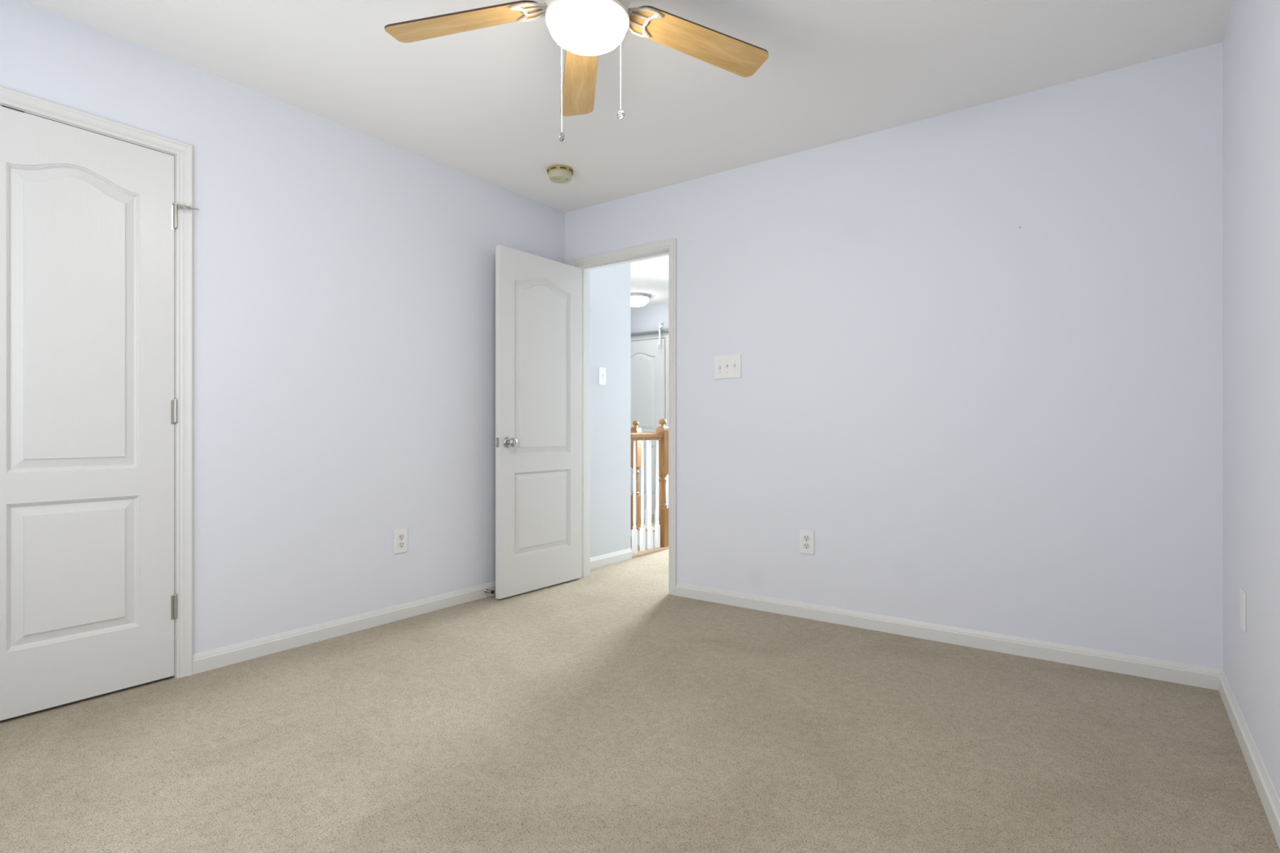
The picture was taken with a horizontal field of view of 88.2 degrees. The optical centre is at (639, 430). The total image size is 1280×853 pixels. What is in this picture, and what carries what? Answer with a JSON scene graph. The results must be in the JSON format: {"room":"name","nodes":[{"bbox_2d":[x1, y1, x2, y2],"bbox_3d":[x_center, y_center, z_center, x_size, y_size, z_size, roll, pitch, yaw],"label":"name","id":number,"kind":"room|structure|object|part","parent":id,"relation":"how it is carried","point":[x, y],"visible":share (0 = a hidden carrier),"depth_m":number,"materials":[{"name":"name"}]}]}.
{"room":"empty bedroom","nodes":[
{"label":"empty bedroom","id":0,"kind":"room"},
{"bbox_2d":[0,0,564,654],"bbox_3d":[-1.578,-0.243,3.055,0.115,2.440,3.500,0,0,36],"label":"wall","id":1,"kind":"structure","parent":0,"point":[344,277],"depth_m":3.05,"materials":[{"name":"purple paint"}]},
{"bbox_2d":[0,85,192,678],"bbox_3d":[-2.050,-0.082,2.389,0.132,2.118,0.714,0,0,36],"label":"door frame","id":2,"kind":"structure","parent":1,"relation":"attached to","point":[183,151],"depth_m":2.61,"materials":[{"name":"white paint"}]},
{"bbox_2d":[0,105,199,720],"bbox_3d":[-1.986,-0.059,2.387,0.072,2.047,0.669,0,0,36],"label":"door","id":3,"kind":"structure","parent":1,"relation":"in","point":[88,220],"depth_m":2.37,"materials":[{"name":"white paint"}]},
{"bbox_2d":[192,581,495,674],"bbox_3d":[-1.526,0.939,3.018,0.014,0.076,3.500,0,0,36],"label":"baseboard","id":4,"kind":"structure","parent":1,"relation":"attached to","point":[214,659],"depth_m":3.10,"materials":[{"name":"white paint"}]},
{"bbox_2d":[484,588,494,594],"bbox_3d":[-0.876,0.937,3.844,0.069,0.022,0.022,0,0,36],"label":"door stop","id":5,"kind":"object","parent":4,"relation":"attached to","point":[486,590],"visible":1,"depth_m":3.84,"materials":[{"name":"silver metal"}]},
{"bbox_2d":[394,528,407,554],"bbox_3d":[-1.238,0.572,3.418,0.009,0.124,0.078,0,0,36],"label":"wall outlet","id":6,"kind":"object","parent":1,"relation":"attached to","point":[400,535],"visible":1,"depth_m":3.41,"materials":[{"name":"white plastic"}]},
{"bbox_2d":[398,542,404,547],"bbox_3d":[-1.236,0.593,3.416,0.003,0.032,0.034,0,0,36],"label":"receptacle","id":7,"kind":"object","parent":6,"relation":"attached to","point":[401,544],"depth_m":3.41,"materials":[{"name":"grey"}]},
{"bbox_2d":[398,533,404,540],"bbox_3d":[-1.236,0.551,3.416,0.003,0.032,0.034,0,0,36],"label":"receptacle","id":8,"kind":"object","parent":6,"relation":"attached to","point":[401,536],"depth_m":3.41,"materials":[{"name":"grey plastic"}]},
{"bbox_2d":[590,262,631,557],"bbox_3d":[-1.306,1.057,5.557,2.588,5.040,0.640,0,0,36],"label":"wall","id":9,"kind":"structure","parent":0,"point":[610,286],"depth_m":4.85,"materials":[{"name":"paint"}]},
{"bbox_2d":[598,367,605,385],"bbox_3d":[-0.267,-0.393,4.769,0.021,0.126,0.080,0,0,36],"label":"light switch","id":10,"kind":"object","parent":9,"relation":"attached to","point":[602,371],"visible":1,"depth_m":4.77,"materials":[{"name":"white plastic"}]},
{"bbox_2d":[590,547,631,568],"bbox_3d":[-0.247,0.939,4.802,0.014,0.076,0.620,0,0,36],"label":"baseboard","id":11,"kind":"structure","parent":9,"relation":"attached to","point":[619,556],"depth_m":4.84,"materials":[{"name":"white paint"}]},
{"bbox_2d":[24,0,1234,307],"bbox_3d":[-0.338,-1.513,4.028,6.151,0.100,6.770,0,0,36],"label":"ceiling","id":12,"kind":"structure","parent":0,"point":[484,104],"depth_m":2.67,"materials":[{"name":"white paint"}]},
{"bbox_2d":[546,164,573,183],"bbox_3d":[-0.448,-1.432,3.702,0.147,0.062,0.147,0,0,0],"label":"smoke detector","id":13,"kind":"object","parent":12,"relation":"attached to","point":[558,174],"visible":1,"depth_m":3.66,"materials":[{"name":"beige plastic"}]},
{"bbox_2d":[384,0,768,142],"bbox_3d":[-0.159,-1.196,2.000,1.256,0.534,1.252,0,0,36],"label":"ceiling fan","id":14,"kind":"object","parent":12,"relation":"hanging from","point":[587,29],"visible":1,"depth_m":2.12,"materials":[{"name":"brown wood"}]},
{"bbox_3d":[-0.555,-1.303,2.101,0.509,0.006,0.134,-4,10,10],"label":"blade","id":15,"kind":"part","parent":14,"relation":"part of","materials":[{"name":"brown wood"}]},
{"bbox_3d":[-0.245,-1.103,2.117,0.020,0.295,0.003,0,0,44],"label":"pull chain","id":16,"kind":"part","parent":14,"relation":"part of","materials":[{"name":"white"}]},
{"bbox_3d":[-0.220,-1.303,2.430,0.134,0.006,0.509,-11,-3,-9],"label":"blade","id":17,"kind":"part","parent":14,"relation":"part of","materials":[{"name":"brown wood"}]},
{"bbox_3d":[-0.162,-1.224,2.035,0.239,0.066,0.239,0,0,36],"label":"glass globe","id":18,"kind":"part","parent":14,"relation":"part of","materials":[{"name":"white glass"}]},
{"bbox_3d":[-0.069,-1.139,2.117,0.021,0.223,0.003,0,0,-41],"label":"pull chain","id":19,"kind":"part","parent":14,"relation":"part of","materials":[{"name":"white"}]},
{"bbox_3d":[0.196,-1.303,2.213,0.509,0.006,0.134,5,-13,-26],"label":"blade","id":20,"kind":"part","parent":14,"relation":"part of","materials":[{"name":"brown wood"}]},
{"bbox_2d":[631,293,651,308],"bbox_3d":[-0.040,-1.397,7.184,0.330,0.132,0.330,0,0,36],"label":"ceiling light","id":21,"kind":"object","parent":12,"relation":"attached to","point":[637,300],"visible":0.79,"depth_m":7.08,"materials":[{"name":"white glass"}]},
{"bbox_2d":[0,513,1279,852],"bbox_3d":[-0.335,1.037,3.964,6.031,0.120,6.630,0,0,36],"label":"floor","id":22,"kind":"structure","parent":0,"point":[606,710],"depth_m":2.02,"materials":[{"name":"carpet"}]},
{"bbox_2d":[631,529,654,547],"bbox_3d":[-0.446,1.058,6.772,2.555,0.159,0.012,0,0,36],"label":"trim","id":23,"kind":"structure","parent":22,"relation":"attached to","point":[638,531],"depth_m":6.40,"materials":[{"name":"white paint"}]},
{"bbox_2d":[631,418,668,558],"bbox_3d":[0.062,0.440,5.288,0.087,1.074,0.530,0,0,36],"label":"stair railing","id":24,"kind":"object","parent":22,"relation":"on","point":[661,436],"visible":0.96,"depth_m":5.34,"materials":[{"name":"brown wood"}]},
{"bbox_3d":[0.041,0.047,5.260,0.062,0.060,0.460,0,0,36],"label":"handrail","id":25,"kind":"part","parent":24,"relation":"part of","materials":[{"name":"brown wood"}]},
{"bbox_3d":[0.065,0.967,5.286,0.080,0.019,0.530,0,0,36],"label":"shoe rail","id":26,"kind":"part","parent":24,"relation":"part of","materials":[{"name":"brown wood"}]},
{"bbox_3d":[0.187,0.471,5.463,0.084,1.012,0.084,0,0,36],"label":"newel post","id":27,"kind":"part","parent":24,"relation":"part of","materials":[{"name":"brown wood"}]},
{"bbox_2d":[631,420,668,531],"bbox_3d":[0.263,0.440,6.298,0.850,1.074,0.087,0,0,36],"label":"stair railing","id":28,"kind":"object","parent":22,"relation":"on","point":[633,429],"visible":0.38,"depth_m":6.47,"materials":[{"name":"brown wood"}]},
{"bbox_3d":[-0.041,0.471,6.517,0.084,1.012,0.084,0,0,36],"label":"newel post","id":29,"kind":"part","parent":28,"relation":"part of","materials":[{"name":"brown wood"}]},
{"bbox_2d":[631,302,668,342],"bbox_3d":[0.716,-0.243,7.358,3.750,2.440,0.100,0,0,36],"label":"wall","id":30,"kind":"structure","parent":0,"point":[645,318],"depth_m":7.74,"materials":[{"name":"paint"}]},
{"bbox_2d":[631,338,665,514],"bbox_3d":[0.001,-0.040,7.791,0.693,2.030,0.030,0,0,36],"label":"door","id":31,"kind":"structure","parent":30,"relation":"in","point":[647,362],"depth_m":7.71,"materials":[{"name":"white paint"}]},
{"bbox_2d":[631,332,668,507],"bbox_3d":[0.007,-0.073,7.800,0.813,2.100,0.016,0,0,36],"label":"door frame","id":32,"kind":"structure","parent":30,"relation":"attached to","point":[665,335],"depth_m":7.58,"materials":[{"name":"white paint"}]},
{"bbox_2d":[631,328,668,336],"bbox_3d":[-0.007,-1.135,7.781,1.349,0.056,0.064,0,0,36],"label":"rod","id":33,"kind":"object","parent":30,"relation":"attached to","point":[661,331],"visible":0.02,"depth_m":7.67,"materials":[{"name":"grey metal"}]},
{"bbox_2d":[657,323,663,349],"bbox_3d":[0.247,-1.076,7.554,0.070,0.297,0.096,0,0,36],"label":"hook","id":34,"kind":"object","parent":33,"relation":"hanging from","point":[660,326],"visible":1,"depth_m":7.56,"materials":[{"name":"white plastic"}]},
{"bbox_2d":[564,41,1222,670],"bbox_3d":[0.878,-0.243,3.508,3.561,2.440,0.115,0,0,36],"label":"wall","id":35,"kind":"structure","parent":0,"point":[975,420],"depth_m":2.97,"materials":[{"name":"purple paint"}]},
{"bbox_2d":[493,244,582,599],"bbox_3d":[-0.607,-0.049,4.074,0.156,2.032,0.725,0,0,37],"label":"door","id":36,"kind":"structure","parent":35,"relation":"in","point":[538,441],"depth_m":4.02,"materials":[{"name":"white paint"}]},
{"bbox_3d":[-0.818,0.069,3.794,0.023,0.056,0.002,0,0,37],"label":"latch plate","id":37,"kind":"part","parent":36,"relation":"part of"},
{"bbox_3d":[-0.743,0.069,3.813,0.062,0.065,0.065,0,0,37],"label":"knob","id":38,"kind":"part","parent":36,"relation":"part of","materials":[{"name":"silver metal"}]},
{"bbox_2d":[570,237,676,595],"bbox_3d":[-0.083,-0.081,4.205,0.828,2.116,0.148,0,0,36],"label":"door frame","id":39,"kind":"structure","parent":35,"relation":"attached to","point":[670,244],"depth_m":4.10,"materials":[{"name":"white paint"}]},
{"bbox_2d":[714,354,741,378],"bbox_3d":[0.489,-0.359,3.706,0.168,0.132,0.021,0,0,36],"label":"light switch","id":40,"kind":"object","parent":35,"relation":"attached to","point":[726,366],"visible":1,"depth_m":3.71,"materials":[{"name":"white plastic"}]},
{"bbox_2d":[800,529,813,555],"bbox_3d":[0.869,0.581,3.438,0.078,0.124,0.009,0,0,36],"label":"wall outlet","id":41,"kind":"object","parent":35,"relation":"attached to","point":[806,537],"visible":1,"depth_m":3.44,"materials":[{"name":"white plastic"}]},
{"bbox_2d":[803,542,809,549],"bbox_3d":[0.867,0.602,3.435,0.034,0.032,0.003,0,0,36],"label":"receptacle","id":42,"kind":"object","parent":41,"relation":"attached to","point":[806,545],"depth_m":3.43,"materials":[{"name":"grey plastic"}]},
{"bbox_2d":[803,535,809,541],"bbox_3d":[0.867,0.560,3.435,0.034,0.032,0.003,0,0,36],"label":"receptacle","id":43,"kind":"object","parent":41,"relation":"attached to","point":[806,538],"depth_m":3.43,"materials":[{"name":"grey plastic"}]},
{"bbox_2d":[675,582,1222,690],"bbox_3d":[1.202,0.939,3.194,2.439,0.076,0.014,0,0,36],"label":"baseboard","id":44,"kind":"structure","parent":35,"relation":"attached to","point":[1139,666],"depth_m":2.96,"materials":[{"name":"white paint"}]},
{"bbox_2d":[1222,0,1279,799],"bbox_3d":[1.212,-0.243,1.033,0.115,2.440,3.500,0,0,36],"label":"wall","id":45,"kind":"structure","parent":0,"point":[1251,38],"depth_m":1.93,"materials":[{"name":"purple paint"}]},
{"bbox_2d":[1240,588,1246,632],"bbox_3d":[1.881,0.560,2.060,0.008,0.122,0.078,0,0,36],"label":"blank wall plate","id":46,"kind":"object","parent":45,"relation":"attached to","point":[1242,594],"visible":1,"depth_m":2.04,"materials":[{"name":"white plastic"}]},
{"bbox_2d":[1218,671,1279,848],"bbox_3d":[1.157,0.939,1.065,0.014,0.076,3.486,0,0,36],"label":"baseboard","id":47,"kind":"structure","parent":45,"relation":"attached to","point":[1269,799],"depth_m":1.86,"materials":[{"name":"white paint"}]},
{"bbox_3d":[-0.731,2.387,6.311,2.635,2.579,1.255,0,0,36],"label":"wall","id":48,"kind":"structure","parent":0,"visible":0},
{"bbox_2d":[631,537,639,551],"bbox_3d":[0.217,1.492,6.286,0.900,1.030,0.020,0,0,36],"label":"skirt","id":49,"kind":"object","parent":48,"relation":"attached to","point":[638,547],"visible":0.02,"depth_m":6.45,"materials":[{"name":"white wood"}]}
]}

